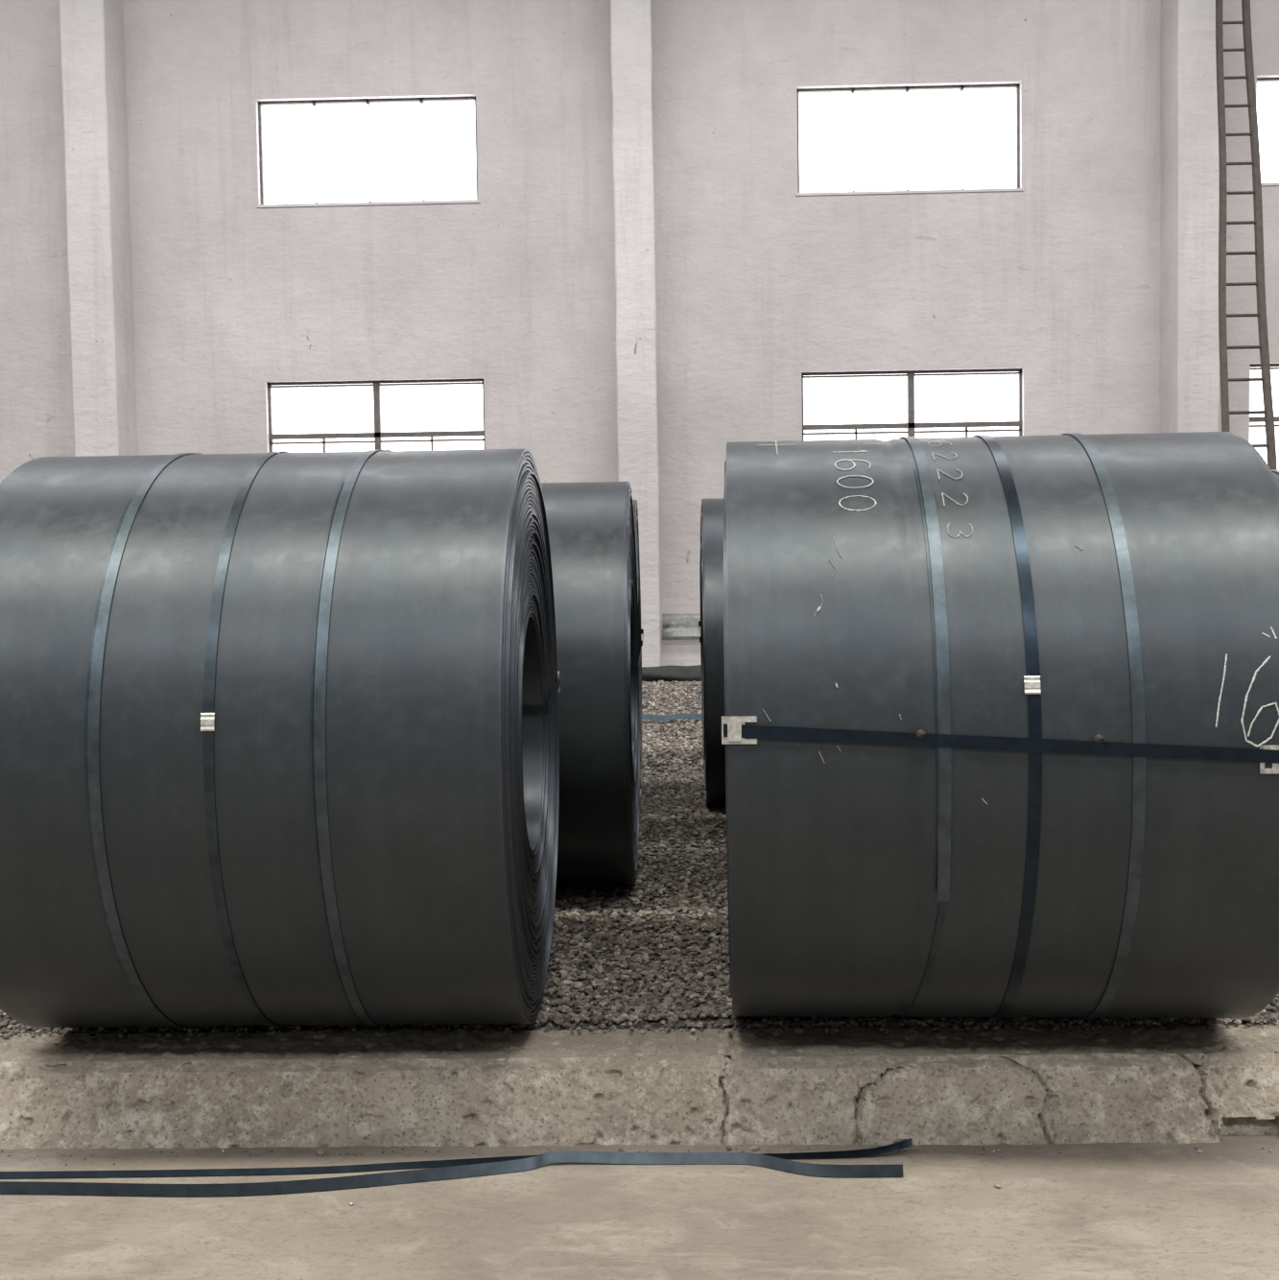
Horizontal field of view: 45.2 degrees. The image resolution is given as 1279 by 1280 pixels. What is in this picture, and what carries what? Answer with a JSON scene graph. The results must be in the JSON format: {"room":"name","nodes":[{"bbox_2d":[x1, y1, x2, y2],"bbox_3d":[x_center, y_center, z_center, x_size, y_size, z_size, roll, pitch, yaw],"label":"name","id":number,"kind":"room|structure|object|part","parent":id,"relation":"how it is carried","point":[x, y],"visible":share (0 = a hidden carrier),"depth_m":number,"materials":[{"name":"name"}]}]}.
{"room":"steel coil warehouse","nodes":[
{"label":"steel coil warehouse","id":0,"kind":"room"},
{"bbox_2d":[59,0,138,456],"bbox_3d":[-5.846,-4.101,16.651,0.485,10.300,0.620,-1,3,2],"label":"wall column","id":1,"kind":"structure","parent":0,"point":[92,41],"depth_m":16.38,"materials":[{"name":"white paint"}]},
{"bbox_2d":[610,0,661,666],"bbox_3d":[-0.044,-4.183,16.495,0.438,10.300,0.619,-1,3,2],"label":"wall column","id":2,"kind":"structure","parent":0,"point":[630,20],"depth_m":16.21,"materials":[{"name":"white paint"}]},
{"bbox_2d":[0,0,1278,643],"bbox_3d":[0.398,-4.214,16.942,28.000,10.300,0.300,-1,3,2],"label":"wall","id":3,"kind":"structure","parent":0,"point":[761,285],"depth_m":16.79,"materials":[{"name":"paint"}]},
{"bbox_2d":[258,96,477,204],"bbox_3d":[-2.980,-5.373,16.938,2.420,1.140,0.060,-1,3,2],"label":"frame","id":4,"kind":"object","parent":3,"relation":"attached to","point":[367,102],"visible":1,"depth_m":16.90,"materials":[{"name":"metal"}]},
{"bbox_2d":[256,199,479,207],"bbox_3d":[-2.974,-4.782,16.847,2.460,0.030,0.025,-1,3,2],"label":"plaster edge","id":5,"kind":"object","parent":3,"relation":"attached to","point":[466,201],"visible":1,"depth_m":16.84,"materials":[{"name":"white paint"}]},
{"bbox_2d":[261,100,476,204],"bbox_3d":[-2.979,-5.376,16.988,2.420,1.140,0.020,-1,3,2],"label":"glazing","id":6,"kind":"object","parent":3,"relation":"attached to","point":[376,152],"visible":0.79,"depth_m":16.98,"materials":[{"name":"white glass"}]},
{"bbox_2d":[267,379,485,451],"bbox_3d":[-2.911,-2.198,17.106,2.420,1.360,0.065,-1,3,2],"label":"frame","id":7,"kind":"object","parent":3,"relation":"attached to","point":[377,435],"visible":0.7,"depth_m":17.06,"materials":[{"name":"metal"}]},
{"bbox_2d":[271,381,483,452],"bbox_3d":[-2.910,-2.201,17.158,2.420,1.360,0.020,-1,3,2],"label":"glazing","id":8,"kind":"object","parent":3,"relation":"attached to","point":[432,408],"visible":0.57,"depth_m":17.13,"materials":[{"name":"white glass"}]},
{"bbox_2d":[661,642,700,665],"bbox_3d":[0.463,0.495,16.905,28.000,0.900,0.280,-1,3,2],"label":"trim","id":9,"kind":"structure","parent":3,"relation":"attached to","point":[686,653],"depth_m":16.75,"materials":[{"name":"white paint"}]},
{"bbox_2d":[662,613,700,639],"bbox_3d":[2.947,-0.154,16.613,5.400,0.350,0.122,-1,3,2],"label":"guard rail","id":10,"kind":"object","parent":9,"relation":"on","point":[677,626],"visible":0.08,"depth_m":16.64,"materials":[{"name":"grey metal"}]},
{"bbox_2d":[798,88,1016,192],"bbox_3d":[2.928,-5.459,16.828,2.420,1.140,0.020,-1,3,2],"label":"glazing","id":11,"kind":"object","parent":3,"relation":"attached to","point":[943,139],"visible":0.79,"depth_m":16.82,"materials":[{"name":"white glass"}]},
{"bbox_2d":[796,83,1019,192],"bbox_3d":[2.927,-5.456,16.778,2.420,1.140,0.060,-1,3,2],"label":"frame","id":12,"kind":"object","parent":3,"relation":"attached to","point":[852,90],"visible":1,"depth_m":16.73,"materials":[{"name":"metal"}]},
{"bbox_2d":[796,188,1023,195],"bbox_3d":[2.933,-4.865,16.687,2.460,0.030,0.025,-1,3,2],"label":"plaster edge","id":13,"kind":"object","parent":3,"relation":"attached to","point":[994,189],"visible":1,"depth_m":16.68,"materials":[{"name":"white paint"}]},
{"bbox_2d":[803,371,1018,441],"bbox_3d":[2.998,-2.284,16.999,2.420,1.360,0.020,-1,3,2],"label":"glazing","id":14,"kind":"object","parent":3,"relation":"attached to","point":[948,398],"visible":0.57,"depth_m":16.97,"materials":[{"name":"white glass"}]},
{"bbox_2d":[801,368,1021,440],"bbox_3d":[2.996,-2.281,16.946,2.420,1.360,0.065,-1,3,2],"label":"frame","id":15,"kind":"object","parent":3,"relation":"attached to","point":[911,425],"visible":0.73,"depth_m":16.90,"materials":[{"name":"metal"}]},
{"bbox_2d":[1249,366,1278,470],"bbox_3d":[7.885,-2.353,16.867,2.480,1.360,0.020,-1,3,2],"label":"glazing","id":16,"kind":"object","parent":3,"relation":"attached to","point":[1257,435],"visible":0.4,"depth_m":16.87,"materials":[{"name":"white glass"}]},
{"bbox_2d":[1249,363,1278,426],"bbox_3d":[7.884,-2.350,16.814,2.480,1.360,0.065,-1,3,2],"label":"frame","id":17,"kind":"object","parent":3,"relation":"attached to","point":[1251,367],"visible":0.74,"depth_m":16.81,"materials":[{"name":"metal"}]},
{"bbox_2d":[1256,81,1278,182],"bbox_3d":[7.866,-5.528,16.695,2.420,1.140,0.020,-1,3,2],"label":"glazing","id":18,"kind":"object","parent":3,"relation":"attached to","point":[1268,93],"visible":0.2,"depth_m":16.71,"materials":[{"name":"white glass"}]},
{"bbox_2d":[1256,77,1278,82],"bbox_3d":[7.865,-5.525,16.645,2.420,1.140,0.060,-1,3,2],"label":"frame","id":19,"kind":"object","parent":3,"relation":"attached to","point":[1259,80],"visible":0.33,"depth_m":16.61,"materials":[{"name":"metal"}]},
{"bbox_2d":[1261,182,1278,186],"bbox_3d":[7.871,-4.935,16.554,2.460,0.030,0.025,-1,3,2],"label":"plaster edge","id":20,"kind":"object","parent":3,"relation":"attached to","point":[1263,183],"visible":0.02,"depth_m":16.57,"materials":[{"name":"white paint"}]},
{"bbox_2d":[0,1134,1278,1279],"bbox_3d":[-0.012,1.850,-1.427,28.000,0.001,12.950,-1,3,2],"label":"floor","id":21,"kind":"structure","parent":0,"point":[1123,1211],"depth_m":4.12,"materials":[{"name":"concrete"}]},
{"bbox_2d":[0,1150,903,1196],"bbox_3d":[-1.057,1.534,4.392,3.609,0.034,0.182,-1,3,-2],"label":"strap","id":22,"kind":"object","parent":21,"relation":"on","point":[560,1156],"visible":1,"depth_m":4.37,"materials":[{"name":"grey metal"}]},
{"bbox_2d":[0,1137,912,1178],"bbox_3d":[-1.027,1.522,4.488,3.663,0.046,0.087,-1,3,-1],"label":"strap","id":23,"kind":"object","parent":21,"relation":"on","point":[908,1143],"visible":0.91,"depth_m":4.46,"materials":[{"name":"black metal"}]},
{"bbox_2d":[0,1023,1278,1205],"bbox_3d":[0.145,1.418,4.638,27.800,0.265,0.887,-1,3,2],"label":"concrete curb","id":24,"kind":"object","parent":21,"relation":"on","point":[1108,1083],"visible":0.99,"depth_m":4.70,"materials":[{"name":"concrete"}]},
{"bbox_2d":[0,681,1278,1036],"bbox_3d":[0.307,0.874,10.927,28.000,0.431,11.765,-1,3,2],"label":"gravel ground","id":25,"kind":"structure","parent":0,"point":[719,1020],"depth_m":5.18,"materials":[{"name":"grey gravel"}]},
{"bbox_2d":[0,449,560,1027],"bbox_3d":[-1.155,0.322,5.206,1.633,1.915,1.917,-1,3,2],"label":"coil","id":26,"kind":"object","parent":25,"relation":"on","point":[279,731],"visible":1,"depth_m":4.36,"materials":[{"name":"grey metal"}]},
{"bbox_2d":[540,481,640,885],"bbox_3d":[-0.830,0.211,7.327,1.629,1.906,1.910,-1,3,2],"label":"coil","id":27,"kind":"object","parent":25,"relation":"on","point":[591,528],"visible":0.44,"depth_m":6.50,"materials":[{"name":"grey metal"}]},
{"bbox_2d":[632,499,643,805],"bbox_3d":[-0.800,0.087,9.632,1.629,1.906,1.910,-1,3,1],"label":"coil","id":28,"kind":"object","parent":25,"relation":"on","point":[635,510],"visible":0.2,"depth_m":9.90,"materials":[{"name":"black metal"}]},
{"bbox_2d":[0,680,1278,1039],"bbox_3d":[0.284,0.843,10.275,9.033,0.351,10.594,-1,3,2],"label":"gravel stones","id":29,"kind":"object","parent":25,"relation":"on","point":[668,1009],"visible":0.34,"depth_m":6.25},
{"bbox_2d":[641,664,701,681],"bbox_3d":[1.326,0.341,15.612,5.000,0.213,0.403,-1,3,2],"label":"curb","id":30,"kind":"object","parent":25,"relation":"on","point":[671,673],"visible":0.08,"depth_m":15.49,"materials":[{"name":"grey concrete"}]},
{"bbox_2d":[641,712,702,721],"bbox_3d":[0.310,0.652,12.999,2.300,0.067,0.063,-1,3,2],"label":"strap","id":31,"kind":"object","parent":25,"relation":"on","point":[680,715],"visible":0.22,"depth_m":12.99,"materials":[{"name":"grey metal"}]},
{"bbox_2d":[698,497,726,805],"bbox_3d":[1.194,0.059,9.570,1.629,1.906,1.910,-1,3,2],"label":"coil","id":32,"kind":"object","parent":25,"relation":"on","point":[711,557],"visible":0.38,"depth_m":8.81,"materials":[{"name":"black metal"}]},
{"bbox_2d":[721,431,1278,1019],"bbox_3d":[1.101,0.277,5.098,1.629,1.897,1.905,-1,3,4],"label":"coil","id":33,"kind":"object","parent":25,"relation":"on","point":[1000,722],"visible":1,"depth_m":4.25,"materials":[{"name":"metal"}]},
{"bbox_2d":[1215,0,1277,470],"bbox_3d":[5.683,-3.329,14.350,0.528,7.778,3.555,0,3,19],"label":"ladder","id":34,"kind":"object","parent":25,"relation":"on","point":[1266,379],"visible":0.65,"depth_m":14.53,"materials":[{"name":"metal"}]},
{"bbox_3d":[5.464,-3.328,14.384,0.085,7.776,3.479,0,3,19],"label":"rail","id":35,"kind":"part","parent":34,"relation":"part of","materials":[{"name":"metal"}]},
{"bbox_3d":[5.819,-3.333,14.374,0.092,7.778,3.424,0,3,15],"label":"rail","id":36,"kind":"part","parent":34,"relation":"part of","materials":[{"name":"metal"}]},
{"bbox_2d":[1270,469,1278,484],"bbox_3d":[3.297,0.155,7.183,1.613,1.906,1.905,-1,3,2],"label":"coil","id":37,"kind":"object","parent":25,"relation":"on","point":[1275,472],"visible":0.02,"depth_m":6.92,"materials":[{"name":"grey metal"}]},
{"bbox_2d":[1159,0,1219,432],"bbox_3d":[5.849,-4.266,16.335,0.446,10.300,0.621,-1,3,2],"label":"wall column","id":38,"kind":"structure","parent":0,"point":[1189,370],"depth_m":16.07,"materials":[{"name":"white paint"}]}
]}

